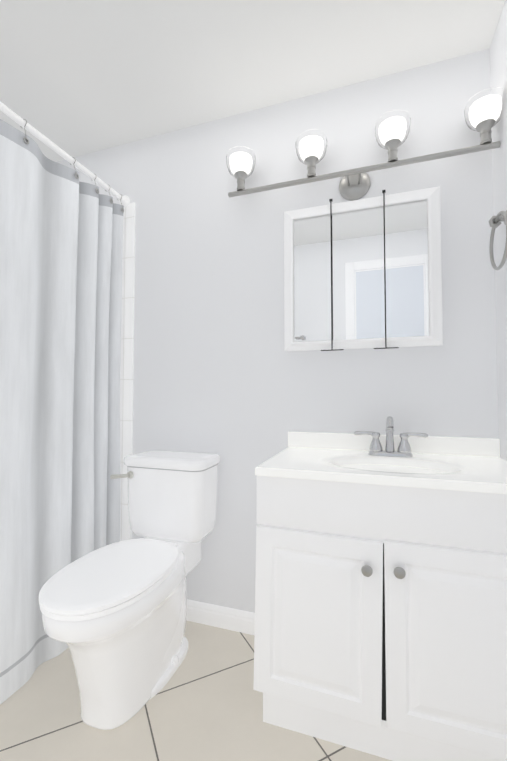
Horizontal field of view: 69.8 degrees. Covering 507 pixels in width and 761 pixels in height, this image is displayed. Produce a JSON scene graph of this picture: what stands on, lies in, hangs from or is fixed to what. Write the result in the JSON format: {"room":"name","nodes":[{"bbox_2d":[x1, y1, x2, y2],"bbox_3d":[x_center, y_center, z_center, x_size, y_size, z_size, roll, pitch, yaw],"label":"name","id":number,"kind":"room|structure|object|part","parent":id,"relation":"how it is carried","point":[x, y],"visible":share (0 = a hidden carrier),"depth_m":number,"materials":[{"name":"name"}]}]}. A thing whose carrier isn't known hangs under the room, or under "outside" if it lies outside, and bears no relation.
{"room":"bathroom","nodes":[
{"label":"bathroom","id":0,"kind":"room"},
{"bbox_2d":[0,102,129,703],"bbox_3d":[-0.930,0.053,1.194,0.070,2.130,1.505,-1,-2,19],"label":"shower curtain","id":1,"kind":"object","parent":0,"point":[61,237],"visible":0.9,"depth_m":1.50,"materials":[{"name":"white fabric"}]},
{"bbox_3d":[-0.925,-0.981,1.229,0.025,0.025,1.505,-1,-2,19],"label":"rod","id":2,"kind":"part","parent":1,"relation":"part of","materials":[{"name":"white metal"}]},
{"bbox_2d":[0,620,391,760],"bbox_3d":[-0.546,1.169,0.856,2.723,0.100,2.090,-1,-2,19],"label":"floor","id":3,"kind":"structure","parent":0,"point":[205,703],"depth_m":1.20,"materials":[{"name":"tile"}]},
{"bbox_2d":[39,450,220,729],"bbox_3d":[-0.464,0.735,1.407,0.431,0.807,0.762,-1,-2,19],"label":"toilet","id":4,"kind":"object","parent":3,"relation":"on","point":[114,615],"visible":1,"depth_m":1.28,"materials":[{"name":"white ceramic"}]},
{"bbox_3d":[-0.491,0.697,1.287,0.344,0.002,0.494,-1,-2,19],"label":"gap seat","id":5,"kind":"part","parent":4,"relation":"part of","materials":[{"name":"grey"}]},
{"bbox_3d":[-0.490,0.680,1.288,0.350,0.003,0.501,-1,-2,19],"label":"gap lid","id":6,"kind":"part","parent":4,"relation":"part of","materials":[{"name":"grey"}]},
{"bbox_3d":[-0.490,0.689,1.288,0.354,0.017,0.509,-1,-2,19],"label":"seat","id":7,"kind":"part","parent":4,"relation":"part of","materials":[{"name":"white plastic"}]},
{"bbox_3d":[-0.490,0.668,1.289,0.358,0.022,0.516,-1,-2,19],"label":"seat lid","id":8,"kind":"part","parent":4,"relation":"part of","materials":[{"name":"white plastic"}]},
{"bbox_3d":[-0.473,0.917,1.331,0.356,0.436,0.608,-1,-2,19],"label":"bowl","id":9,"kind":"part","parent":4,"relation":"part of","materials":[{"name":"white ceramic"}]},
{"bbox_3d":[-0.587,0.422,1.600,0.083,0.026,0.031,-1,-2,19],"label":"lever arm","id":10,"kind":"part","parent":4,"relation":"part of"},
{"bbox_3d":[-0.368,0.361,1.663,0.404,0.042,0.242,-1,-2,19],"label":"tank lid","id":11,"kind":"part","parent":4,"relation":"part of","materials":[{"name":"white ceramic"}]},
{"bbox_3d":[-0.367,0.539,1.660,0.382,0.315,0.216,-1,-2,19],"label":"tank","id":12,"kind":"part","parent":4,"relation":"part of","materials":[{"name":"white ceramic"}]},
{"bbox_2d":[253,416,506,760],"bbox_3d":[0.452,0.631,1.259,0.830,1.003,0.481,-1,-2,19],"label":"bathroom vanity","id":13,"kind":"object","parent":3,"relation":"on","point":[380,630],"visible":1,"depth_m":1.09,"materials":[{"name":"white wood"}]},
{"bbox_3d":[0.196,0.757,1.152,0.410,0.544,0.019,-1,-2,19],"label":"door","id":14,"kind":"part","parent":13,"relation":"part of","materials":[{"name":"white wood"}]},
{"bbox_3d":[0.339,0.564,1.084,0.033,0.033,0.032,-1,-2,19],"label":"knob","id":15,"kind":"part","parent":13,"relation":"part of","materials":[{"name":"silver metal"}]},
{"bbox_2d":[255,446,506,500],"bbox_3d":[0.463,0.338,1.266,0.806,0.113,0.481,-1,-2,19],"label":"countertop","id":16,"kind":"structure","parent":13,"relation":"on","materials":[{"name":"white stone"}]},
{"bbox_2d":[353,416,428,457],"bbox_3d":[0.513,0.209,1.366,0.267,0.152,0.116,-1,-2,19],"label":"faucet","id":17,"kind":"object","parent":16,"relation":"on","point":[376,450],"depth_m":1.38,"materials":[{"name":"silver metal"}]},
{"bbox_3d":[0.400,0.390,1.095,0.817,0.170,0.021,-1,-2,19],"label":"apron panel","id":18,"kind":"part","parent":13,"relation":"part of","materials":[{"name":"white wood"}]},
{"bbox_3d":[0.424,0.555,1.056,0.033,0.033,0.032,-1,-2,19],"label":"knob","id":19,"kind":"part","parent":13,"relation":"part of","materials":[{"name":"silver metal"}]},
{"bbox_3d":[0.590,0.750,1.019,0.416,0.540,0.019,-1,-2,19],"label":"door","id":20,"kind":"part","parent":13,"relation":"part of","materials":[{"name":"white wood"}]},
{"bbox_2d":[0,0,504,161],"bbox_3d":[-0.546,-1.370,0.946,2.723,0.100,2.090,-1,-2,19],"label":"ceiling","id":21,"kind":"structure","parent":0,"point":[79,77],"depth_m":1.45,"materials":[{"name":"white paint"}]},
{"bbox_2d":[57,49,498,612],"bbox_3d":[-0.232,-0.067,1.834,2.723,2.440,0.120,-1,-2,19],"label":"wall","id":22,"kind":"structure","parent":0,"point":[230,381],"depth_m":1.68,"materials":[{"name":"white paint"}]},
{"bbox_2d":[120,202,134,540],"bbox_3d":[-1.029,0.110,2.027,0.843,2.100,0.008,-1,-2,19],"label":"tile","id":23,"kind":"structure","parent":22,"relation":"attached to","point":[127,361],"depth_m":1.91,"materials":[{"name":"white tile"}]},
{"bbox_2d":[186,599,254,634],"bbox_3d":[-0.235,1.104,1.723,0.829,0.092,0.013,-1,-2,19],"label":"baseboard","id":24,"kind":"structure","parent":22,"relation":"attached to","point":[232,619],"depth_m":1.69,"materials":[{"name":"white wood"}]},
{"bbox_2d":[284,186,442,350],"bbox_3d":[0.429,-0.431,1.492,0.607,0.622,0.126,-1,-2,19],"label":"medicine cabinet","id":25,"kind":"object","parent":22,"relation":"attached to","point":[363,273],"visible":1,"depth_m":1.44,"materials":[{"name":"white"}]},
{"bbox_3d":[0.191,-0.178,1.505,0.041,0.015,0.017,-1,-2,19],"label":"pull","id":26,"kind":"part","parent":25,"relation":"part of","materials":[{"name":"silver metal"}]},
{"bbox_3d":[0.246,-0.421,1.512,0.156,0.518,0.003,-1,-2,19],"label":"mirror door","id":27,"kind":"part","parent":25,"relation":"part of","materials":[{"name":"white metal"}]},
{"bbox_3d":[0.417,-0.423,1.455,0.202,0.518,0.003,-1,-2,19],"label":"mirror door","id":28,"kind":"part","parent":25,"relation":"part of","materials":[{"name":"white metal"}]},
{"bbox_3d":[0.587,-0.425,1.398,0.153,0.518,0.003,-1,-2,19],"label":"mirror door","id":29,"kind":"part","parent":25,"relation":"part of","materials":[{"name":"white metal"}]},
{"bbox_2d":[226,87,503,200],"bbox_3d":[0.401,-0.897,1.495,1.088,0.234,0.169,-1,-2,19],"label":"sconce","id":30,"kind":"object","parent":22,"relation":"attached to","point":[483,110],"visible":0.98,"depth_m":1.44,"materials":[{"name":"white glass"}]},
{"bbox_2d":[234,170,247,192],"bbox_3d":[-0.057,-0.886,1.630,0.062,0.073,0.062,-1,-2,19],"label":"socket","id":31,"kind":"object","parent":30,"relation":"attached to","point":[240,175],"depth_m":1.61,"materials":[{"name":"silver metal"}]},
{"bbox_3d":[-0.057,-0.965,1.633,0.134,0.088,0.134,-1,-2,19],"label":"lamp shade","id":32,"kind":"part","parent":30,"relation":"part of","materials":[{"name":"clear glass"}]},
{"bbox_2d":[304,155,318,179],"bbox_3d":[0.244,-0.890,1.530,0.062,0.073,0.062,-1,-2,19],"label":"socket","id":33,"kind":"object","parent":30,"relation":"attached to","point":[309,160],"depth_m":1.51,"materials":[{"name":"silver metal"}]},
{"bbox_3d":[0.244,-0.969,1.532,0.134,0.088,0.134,-1,-2,19],"label":"lamp shade","id":34,"kind":"part","parent":30,"relation":"part of","materials":[{"name":"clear glass"}]},
{"bbox_3d":[0.395,-0.839,1.518,0.014,0.020,0.078,-1,-2,19],"label":"arm","id":35,"kind":"part","parent":30,"relation":"part of"},
{"bbox_3d":[0.438,-0.840,1.503,0.014,0.020,0.078,-1,-2,19],"label":"arm","id":36,"kind":"part","parent":30,"relation":"part of"},
{"bbox_3d":[0.547,-0.972,1.431,0.134,0.088,0.134,-1,-2,19],"label":"lamp shade","id":37,"kind":"part","parent":30,"relation":"part of","materials":[{"name":"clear glass"}]},
{"bbox_2d":[384,138,401,164],"bbox_3d":[0.547,-0.894,1.428,0.062,0.073,0.062,-1,-2,19],"label":"socket","id":38,"kind":"object","parent":30,"relation":"attached to","point":[390,144],"depth_m":1.41,"materials":[{"name":"silver metal"}]},
{"bbox_3d":[0.848,-0.976,1.330,0.134,0.088,0.134,-1,-2,19],"label":"lamp shade","id":39,"kind":"part","parent":30,"relation":"part of","materials":[{"name":"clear glass"}]},
{"bbox_2d":[475,118,495,147],"bbox_3d":[0.848,-0.897,1.327,0.062,0.073,0.062,-1,-2,19],"label":"socket","id":40,"kind":"object","parent":30,"relation":"attached to","point":[482,125],"depth_m":1.31,"materials":[{"name":"silver metal"}]},
{"bbox_2d":[287,431,500,457],"bbox_3d":[0.536,0.256,1.486,0.806,0.069,0.023,-1,-2,19],"label":"backsplash","id":41,"kind":"structure","parent":22,"relation":"attached to","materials":[{"name":"white stone"}]},
{"bbox_2d":[489,0,506,460],"bbox_3d":[0.669,-0.117,0.430,0.120,2.440,1.970,-1,-2,19],"label":"wall","id":42,"kind":"structure","parent":0,"point":[498,60],"depth_m":1.32,"materials":[{"name":"white paint"}]},
{"bbox_2d":[488,210,506,269],"bbox_3d":[0.833,-0.479,1.216,0.060,0.212,0.188,-1,-2,19],"label":"towel ring","id":43,"kind":"object","parent":42,"relation":"attached to","point":[497,220],"visible":1,"depth_m":1.25,"materials":[{"name":"silver metal"}]},
{"bbox_3d":[0.858,-0.558,1.248,0.030,0.052,0.052,-1,-2,19],"label":"plate","id":44,"kind":"part","parent":43,"relation":"part of","materials":[{"name":"silver metal"}]}
]}

